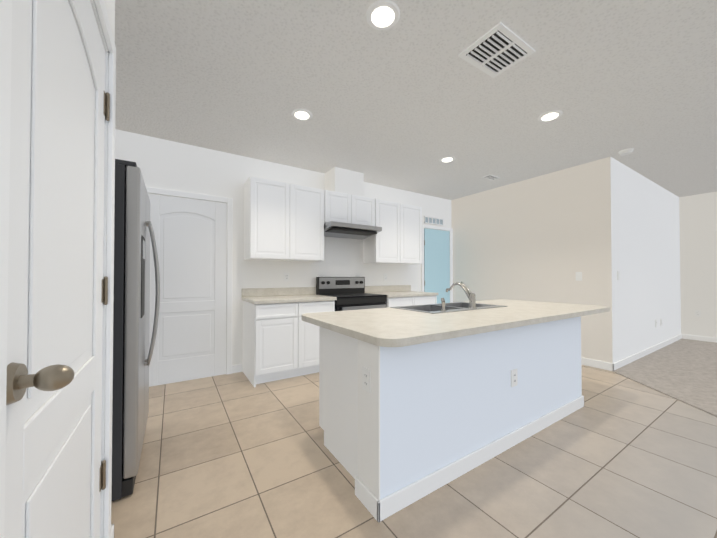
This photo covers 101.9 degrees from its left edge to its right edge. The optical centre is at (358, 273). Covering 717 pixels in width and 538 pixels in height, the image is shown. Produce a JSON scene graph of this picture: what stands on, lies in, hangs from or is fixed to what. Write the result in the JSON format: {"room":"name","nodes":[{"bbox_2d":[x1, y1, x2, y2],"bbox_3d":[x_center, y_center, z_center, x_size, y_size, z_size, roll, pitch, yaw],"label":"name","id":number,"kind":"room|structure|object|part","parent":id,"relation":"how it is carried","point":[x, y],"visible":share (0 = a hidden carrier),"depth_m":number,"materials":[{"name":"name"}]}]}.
{"room":"kitchen","nodes":[
{"label":"kitchen","id":0,"kind":"room"},
{"bbox_2d":[104,0,114,41],"bbox_3d":[0.156,-0.175,-0.762,0.120,2.660,4.720,0,-1,-33],"label":"wall","id":1,"kind":"structure","parent":0,"point":[110,6],"depth_m":1.20,"materials":[{"name":"white paint"}]},
{"bbox_2d":[4,0,109,537],"bbox_3d":[-0.777,0.146,0.774,0.049,2.030,0.831,0,-1,-33],"label":"entry door","id":2,"kind":"structure","parent":1,"relation":"in","point":[55,278],"depth_m":0.68,"materials":[{"name":"white wood"}]},
{"bbox_2d":[6,362,73,404],"bbox_3d":[-0.545,0.183,0.503,0.078,0.068,0.068,0,-1,-33],"label":"door handle","id":3,"kind":"object","parent":2,"relation":"attached to","point":[20,379],"depth_m":0.49,"materials":[{"name":"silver metal"}]},
{"bbox_3d":[-0.976,0.063,1.119,0.014,1.542,0.039,0,-1,-33],"label":"entry door hinge","id":4,"kind":"part","parent":2,"relation":"part of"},
{"bbox_2d":[0,0,115,537],"bbox_3d":[-0.804,0.117,0.751,0.136,2.113,0.970,0,-1,-33],"label":"door frame","id":5,"kind":"structure","parent":1,"relation":"attached to","point":[5,50],"depth_m":1.10,"materials":[{"name":"white wood"}]},
{"bbox_2d":[111,524,113,537],"bbox_3d":[-1.418,1.129,1.019,0.864,0.095,0.024,0,-1,-33],"label":"baseboard","id":6,"kind":"structure","parent":1,"relation":"attached to","point":[112,525],"depth_m":1.24,"materials":[{"name":"white wood"}]},
{"bbox_2d":[115,129,451,386],"bbox_3d":[-0.597,-0.115,4.192,5.890,2.660,0.120,0,-1,-33],"label":"wall","id":7,"kind":"structure","parent":0,"point":[168,165],"depth_m":3.61,"materials":[{"name":"white paint"}]},
{"bbox_2d":[148,194,226,385],"bbox_3d":[-1.915,0.177,3.262,0.790,2.030,0.018,0,-1,-33],"label":"pantry door","id":8,"kind":"structure","parent":7,"relation":"in","point":[191,245],"depth_m":3.26,"materials":[{"name":"white wood"}]},
{"bbox_2d":[146,187,232,374],"bbox_3d":[-1.913,0.148,3.259,0.922,2.112,0.028,0,-1,-33],"label":"door frame","id":9,"kind":"structure","parent":7,"relation":"attached to","point":[228,201],"depth_m":3.47,"materials":[{"name":"white wood"}]},
{"bbox_2d":[244,177,295,260],"bbox_3d":[-1.107,-0.640,3.604,0.528,0.945,0.328,0,-1,-33],"label":"upper cabinet","id":10,"kind":"object","parent":7,"relation":"attached to","point":[283,221],"depth_m":3.47,"materials":[{"name":"white wood"}]},
{"bbox_3d":[-0.850,-0.639,3.585,0.930,0.933,0.019,0,-1,-33],"label":"door","id":11,"kind":"part","parent":10,"relation":"part of","materials":[{"name":"white wood"}]},
{"bbox_2d":[284,273,288,280],"bbox_3d":[-0.962,0.052,3.880,0.072,0.116,0.008,0,-1,-33],"label":"outlet","id":12,"kind":"object","parent":7,"relation":"attached to","point":[286,276],"visible":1,"depth_m":3.88,"materials":[{"name":"white plastic"}]},
{"bbox_2d":[296,185,327,261],"bbox_3d":[-0.759,-0.637,3.827,0.528,0.945,0.328,0,-1,-33],"label":"upper cabinet","id":13,"kind":"object","parent":7,"relation":"attached to","point":[311,203],"depth_m":3.73,"materials":[{"name":"white wood"}]},
{"bbox_2d":[242,285,409,296],"bbox_3d":[-0.263,0.250,4.316,2.780,0.105,0.020,0,-1,-33],"label":"backsplash","id":14,"kind":"structure","parent":7,"relation":"attached to","point":[389,288],"depth_m":3.95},
{"bbox_2d":[328,187,355,223],"bbox_3d":[-0.336,-0.884,4.100,0.467,0.445,0.328,0,-1,-33],"label":"upper cabinet","id":15,"kind":"object","parent":7,"relation":"attached to","point":[341,204],"depth_m":3.98,"materials":[{"name":"white wood"}]},
{"bbox_3d":[-0.104,-0.884,4.065,0.808,0.433,0.019,0,-1,-33],"label":"door","id":16,"kind":"part","parent":15,"relation":"part of","materials":[{"name":"white wood"}]},
{"bbox_2d":[325,167,363,194],"bbox_3d":[-0.206,-1.274,4.200,0.470,0.337,0.308,0,-1,-33],"label":"soffit","id":17,"kind":"object","parent":7,"relation":"attached to","point":[340,179],"depth_m":4.06,"materials":[{"name":"white paint"}]},
{"bbox_2d":[324,221,381,239],"bbox_3d":[-0.142,-0.594,4.120,0.812,0.126,0.498,0,-1,-33],"label":"range hood","id":18,"kind":"object","parent":7,"relation":"attached to","point":[344,230],"visible":0.79,"depth_m":4.00,"materials":[{"name":"silver metal"}]},
{"bbox_2d":[356,195,375,225],"bbox_3d":[-0.039,-0.881,4.290,0.467,0.445,0.328,0,-1,-33],"label":"upper cabinet","id":19,"kind":"object","parent":7,"relation":"attached to","point":[365,206],"depth_m":4.19,"materials":[{"name":"white wood"}]},
{"bbox_2d":[363,199,403,263],"bbox_3d":[0.385,-0.628,4.558,0.532,0.945,0.328,0,-1,-33],"label":"upper cabinet","id":20,"kind":"object","parent":7,"relation":"attached to","point":[386,246],"depth_m":4.42,"materials":[{"name":"white wood"}]},
{"bbox_3d":[0.645,-0.628,4.541,0.938,0.933,0.019,0,-1,-33],"label":"door","id":21,"kind":"part","parent":20,"relation":"part of","materials":[{"name":"white wood"}]},
{"bbox_2d":[392,204,421,264],"bbox_3d":[0.738,-0.625,4.784,0.532,0.945,0.328,0,-1,-33],"label":"upper cabinet","id":22,"kind":"object","parent":7,"relation":"attached to","point":[412,214],"depth_m":4.68,"materials":[{"name":"white wood"}]},
{"bbox_2d":[424,228,449,303],"bbox_3d":[1.469,0.205,5.421,0.682,2.028,0.024,0,-1,-33],"label":"service door","id":23,"kind":"structure","parent":7,"relation":"in","point":[436,261],"depth_m":5.42,"materials":[{"name":"teal"}]},
{"bbox_2d":[421,216,452,302],"bbox_3d":[1.478,0.098,5.428,0.819,2.265,0.028,0,-1,-33],"label":"door frame","id":24,"kind":"structure","parent":7,"relation":"attached to","point":[433,220],"depth_m":5.43,"materials":[{"name":"white wood"}]},
{"bbox_2d":[111,365,716,537],"bbox_3d":[2.742,1.241,2.156,9.340,0.100,7.120,0,-1,-33],"label":"floor","id":25,"kind":"structure","parent":0,"point":[236,455],"depth_m":1.69,"materials":[{"name":"tile"}]},
{"bbox_2d":[111,159,159,500],"bbox_3d":[-1.725,0.294,1.709,0.918,1.779,0.860,0,-1,-33],"label":"fridge","id":26,"kind":"object","parent":25,"relation":"on","point":[133,234],"visible":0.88,"depth_m":1.53,"materials":[{"name":"grey metal"}]},
{"bbox_3d":[-1.430,0.257,1.898,0.062,1.650,0.860,0,-1,-33],"label":"door","id":27,"kind":"part","parent":26,"relation":"part of","materials":[{"name":"silver metal"}]},
{"bbox_3d":[-1.290,0.126,1.809,0.079,0.925,0.356,0,-1,-33],"label":"handle","id":28,"kind":"part","parent":26,"relation":"part of","materials":[{"name":"silver metal"}]},
{"bbox_2d":[242,301,305,386],"bbox_3d":[-1.032,0.769,3.457,0.535,0.875,0.628,0,-1,-33],"label":"base cabinet","id":29,"kind":"object","parent":25,"relation":"on","point":[280,339],"depth_m":3.21,"materials":[{"name":"white wood"}]},
{"bbox_2d":[242,293,336,304],"bbox_3d":[-0.852,0.313,3.569,0.983,0.040,0.643,0,-1,-33],"label":"countertop","id":30,"kind":"structure","parent":29,"relation":"on","point":[297,296],"depth_m":3.33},
{"bbox_3d":[-0.691,0.711,3.314,0.937,0.737,0.019,0,-1,-33],"label":"door","id":31,"kind":"part","parent":29,"relation":"part of","materials":[{"name":"white wood"}]},
{"bbox_2d":[306,301,334,374],"bbox_3d":[-0.679,0.772,3.683,0.536,0.875,0.628,0,-1,-33],"label":"base cabinet","id":32,"kind":"object","parent":25,"relation":"on","point":[312,331],"depth_m":3.42,"materials":[{"name":"white wood"}]},
{"bbox_2d":[316,277,386,310],"bbox_3d":[-0.090,0.624,4.022,0.780,1.140,0.673,0,-1,-33],"label":"range","id":33,"kind":"object","parent":25,"relation":"on","point":[349,293],"visible":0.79,"depth_m":4.06,"materials":[{"name":"black"}]},
{"bbox_2d":[385,297,417,307],"bbox_3d":[0.468,0.781,4.416,0.546,0.875,0.628,0,-1,-33],"label":"base cabinet","id":34,"kind":"object","parent":25,"relation":"on","point":[391,301],"depth_m":4.15,"materials":[{"name":"white wood"}]},
{"bbox_2d":[371,289,437,296],"bbox_3d":[0.653,0.325,4.532,1.003,0.040,0.643,0,-1,-33],"label":"countertop","id":35,"kind":"structure","parent":34,"relation":"on","point":[411,294],"depth_m":4.33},
{"bbox_3d":[0.813,0.723,4.276,0.957,0.737,0.019,0,-1,-33],"label":"door","id":36,"kind":"part","parent":34,"relation":"part of","materials":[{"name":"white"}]},
{"bbox_2d":[418,297,436,304],"bbox_3d":[0.829,0.784,4.647,0.546,0.875,0.628,0,-1,-33],"label":"base cabinet","id":37,"kind":"object","parent":25,"relation":"on","point":[421,300],"depth_m":4.42,"materials":[{"name":"white wood"}]},
{"bbox_2d":[305,317,583,521],"bbox_3d":[0.841,0.775,2.342,2.298,0.835,0.820,0,-1,-33],"label":"kitchen island","id":38,"kind":"object","parent":25,"relation":"on","point":[417,402],"depth_m":1.72,"materials":[{"name":"white paint"}]},
{"bbox_2d":[362,366,370,392],"bbox_3d":[0.040,0.542,1.482,0.008,0.116,0.072,0,-1,-33],"label":"outlet","id":39,"kind":"object","parent":38,"relation":"attached to","point":[366,370],"depth_m":1.48,"materials":[{"name":"white plastic"}]},
{"bbox_2d":[301,299,609,348],"bbox_3d":[0.999,0.340,2.536,2.780,0.040,1.120,0,-1,-33],"label":"island countertop","id":40,"kind":"structure","parent":38,"relation":"on","point":[397,327],"depth_m":2.01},
{"bbox_2d":[390,302,506,313],"bbox_3d":[0.872,0.416,2.772,1.024,0.198,0.539,0,-1,-33],"label":"sink","id":41,"kind":"object","parent":40,"relation":"in","point":[455,306],"depth_m":2.79,"materials":[{"name":"silver metal"}]},
{"bbox_2d":[441,281,476,310],"bbox_3d":[0.798,0.196,2.624,0.443,0.239,0.337,0,-1,-33],"label":"faucet","id":42,"kind":"object","parent":40,"relation":"on","point":[471,296],"depth_m":2.60,"materials":[{"name":"silver metal"}]},
{"bbox_3d":[1.004,1.142,2.082,2.298,0.095,0.214,0,-1,-33],"label":"baseboard trim","id":43,"kind":"part","parent":38,"relation":"part of","materials":[{"name":"white wood"}]},
{"bbox_2d":[511,369,516,386],"bbox_3d":[1.086,0.729,2.024,0.072,0.116,0.008,0,-1,-33],"label":"outlet","id":44,"kind":"object","parent":38,"relation":"attached to","point":[513,371],"depth_m":2.02,"materials":[{"name":"white plastic"}]},
{"bbox_2d":[612,339,716,416],"bbox_3d":[4.216,1.178,1.644,7.170,0.012,4.428,0,-1,-33],"label":"floor carpet","id":45,"kind":"object","parent":25,"relation":"on","point":[683,370],"visible":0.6,"depth_m":3.50,"materials":[{"name":"beige carpet"}]},
{"bbox_2d":[115,0,716,199],"bbox_3d":[2.742,-1.529,2.190,9.340,0.120,7.120,0,-1,-33],"label":"ceiling","id":46,"kind":"structure","parent":0,"point":[409,99],"depth_m":2.30,"materials":[{"name":"paint"}]},
{"bbox_2d":[291,108,312,120],"bbox_3d":[-0.520,-1.457,2.679,0.196,0.011,0.196,0,-1,-33],"label":"recessed light","id":47,"kind":"object","parent":46,"relation":"in","point":[301,114],"visible":1,"depth_m":2.66,"materials":[{"name":"white plastic"}]},
{"bbox_2d":[366,0,399,29],"bbox_3d":[0.140,-1.470,1.665,0.196,0.011,0.196,0,-1,-33],"label":"recessed light","id":48,"kind":"object","parent":46,"relation":"in","point":[382,14],"visible":1,"depth_m":1.65,"materials":[{"name":"white plastic"}]},
{"bbox_2d":[439,156,454,162],"bbox_3d":[1.130,-1.445,3.699,0.196,0.011,0.196,0,-1,-33],"label":"recessed light","id":49,"kind":"object","parent":46,"relation":"in","point":[446,159],"visible":0.9,"depth_m":3.68,"materials":[{"name":"white"}]},
{"bbox_2d":[483,174,499,179],"bbox_3d":[1.993,-1.435,4.363,0.260,0.014,0.130,0,-1,-33],"label":"ceiling vent","id":50,"kind":"object","parent":46,"relation":"in","point":[491,177],"visible":0.98,"depth_m":4.34,"materials":[{"name":"white metal"}]},
{"bbox_2d":[458,22,535,77],"bbox_3d":[0.920,-1.462,1.938,0.400,0.019,0.300,0,-1,-33],"label":"ceiling vent","id":51,"kind":"object","parent":46,"relation":"in","point":[497,49],"visible":1,"depth_m":1.91,"materials":[{"name":"white metal"}]},
{"bbox_2d":[538,110,562,121],"bbox_3d":[1.780,-1.457,2.701,0.196,0.011,0.196,0,-1,-33],"label":"recessed light","id":52,"kind":"object","parent":46,"relation":"in","point":[549,115],"visible":0.92,"depth_m":2.68,"materials":[{"name":"white plastic"}]},
{"bbox_2d":[618,148,633,155],"bbox_3d":[3.180,-1.435,3.454,0.136,0.036,0.136,0,-1,-33],"label":"smoke detector","id":53,"kind":"object","parent":46,"relation":"attached to","point":[624,152],"visible":1,"depth_m":3.42,"materials":[{"name":"white plastic"}]},
{"bbox_2d":[451,157,612,362],"bbox_3d":[2.526,-0.109,4.665,0.120,2.660,2.448,0,-1,-33],"label":"wall","id":54,"kind":"structure","parent":0,"point":[544,238],"depth_m":4.24,"materials":[{"name":"white paint"}]},
{"bbox_2d":[576,272,581,280],"bbox_3d":[2.946,0.042,3.886,0.008,0.116,0.072,0,-1,-33],"label":"light switch","id":55,"kind":"object","parent":54,"relation":"attached to","point":[578,276],"visible":1,"depth_m":3.88,"materials":[{"name":"white plastic"}]},
{"bbox_2d":[581,357,610,370],"bbox_3d":[2.468,1.173,4.615,0.014,0.095,2.438,0,-1,-33],"label":"baseboard","id":56,"kind":"structure","parent":54,"relation":"attached to","point":[585,362],"depth_m":3.71,"materials":[{"name":"white wood"}]},
{"bbox_2d":[610,157,680,362],"bbox_3d":[4.608,-0.109,4.612,3.568,2.660,0.120,0,-1,-33],"label":"wall","id":57,"kind":"structure","parent":0,"point":[645,245],"depth_m":4.25,"materials":[{"name":"white paint"}]},
{"bbox_2d":[611,334,682,370],"bbox_3d":[4.570,1.172,4.493,3.424,0.095,0.014,0,-1,-33],"label":"baseboard","id":58,"kind":"structure","parent":57,"relation":"attached to","point":[625,361],"depth_m":4.19,"materials":[{"name":"white wood"}]},
{"bbox_2d":[679,192,716,337],"bbox_3d":[7.286,-0.121,3.624,0.120,2.660,4.430,0,-1,-33],"label":"wall","id":59,"kind":"structure","parent":0,"point":[698,248],"depth_m":5.26,"materials":[{"name":"white paint"}]},
{"bbox_2d":[683,334,716,342],"bbox_3d":[7.230,1.161,3.572,0.014,0.095,4.430,0,-1,-33],"label":"baseboard","id":60,"kind":"structure","parent":59,"relation":"attached to","point":[692,337],"depth_m":5.24,"materials":[{"name":"white wood"}]}
]}

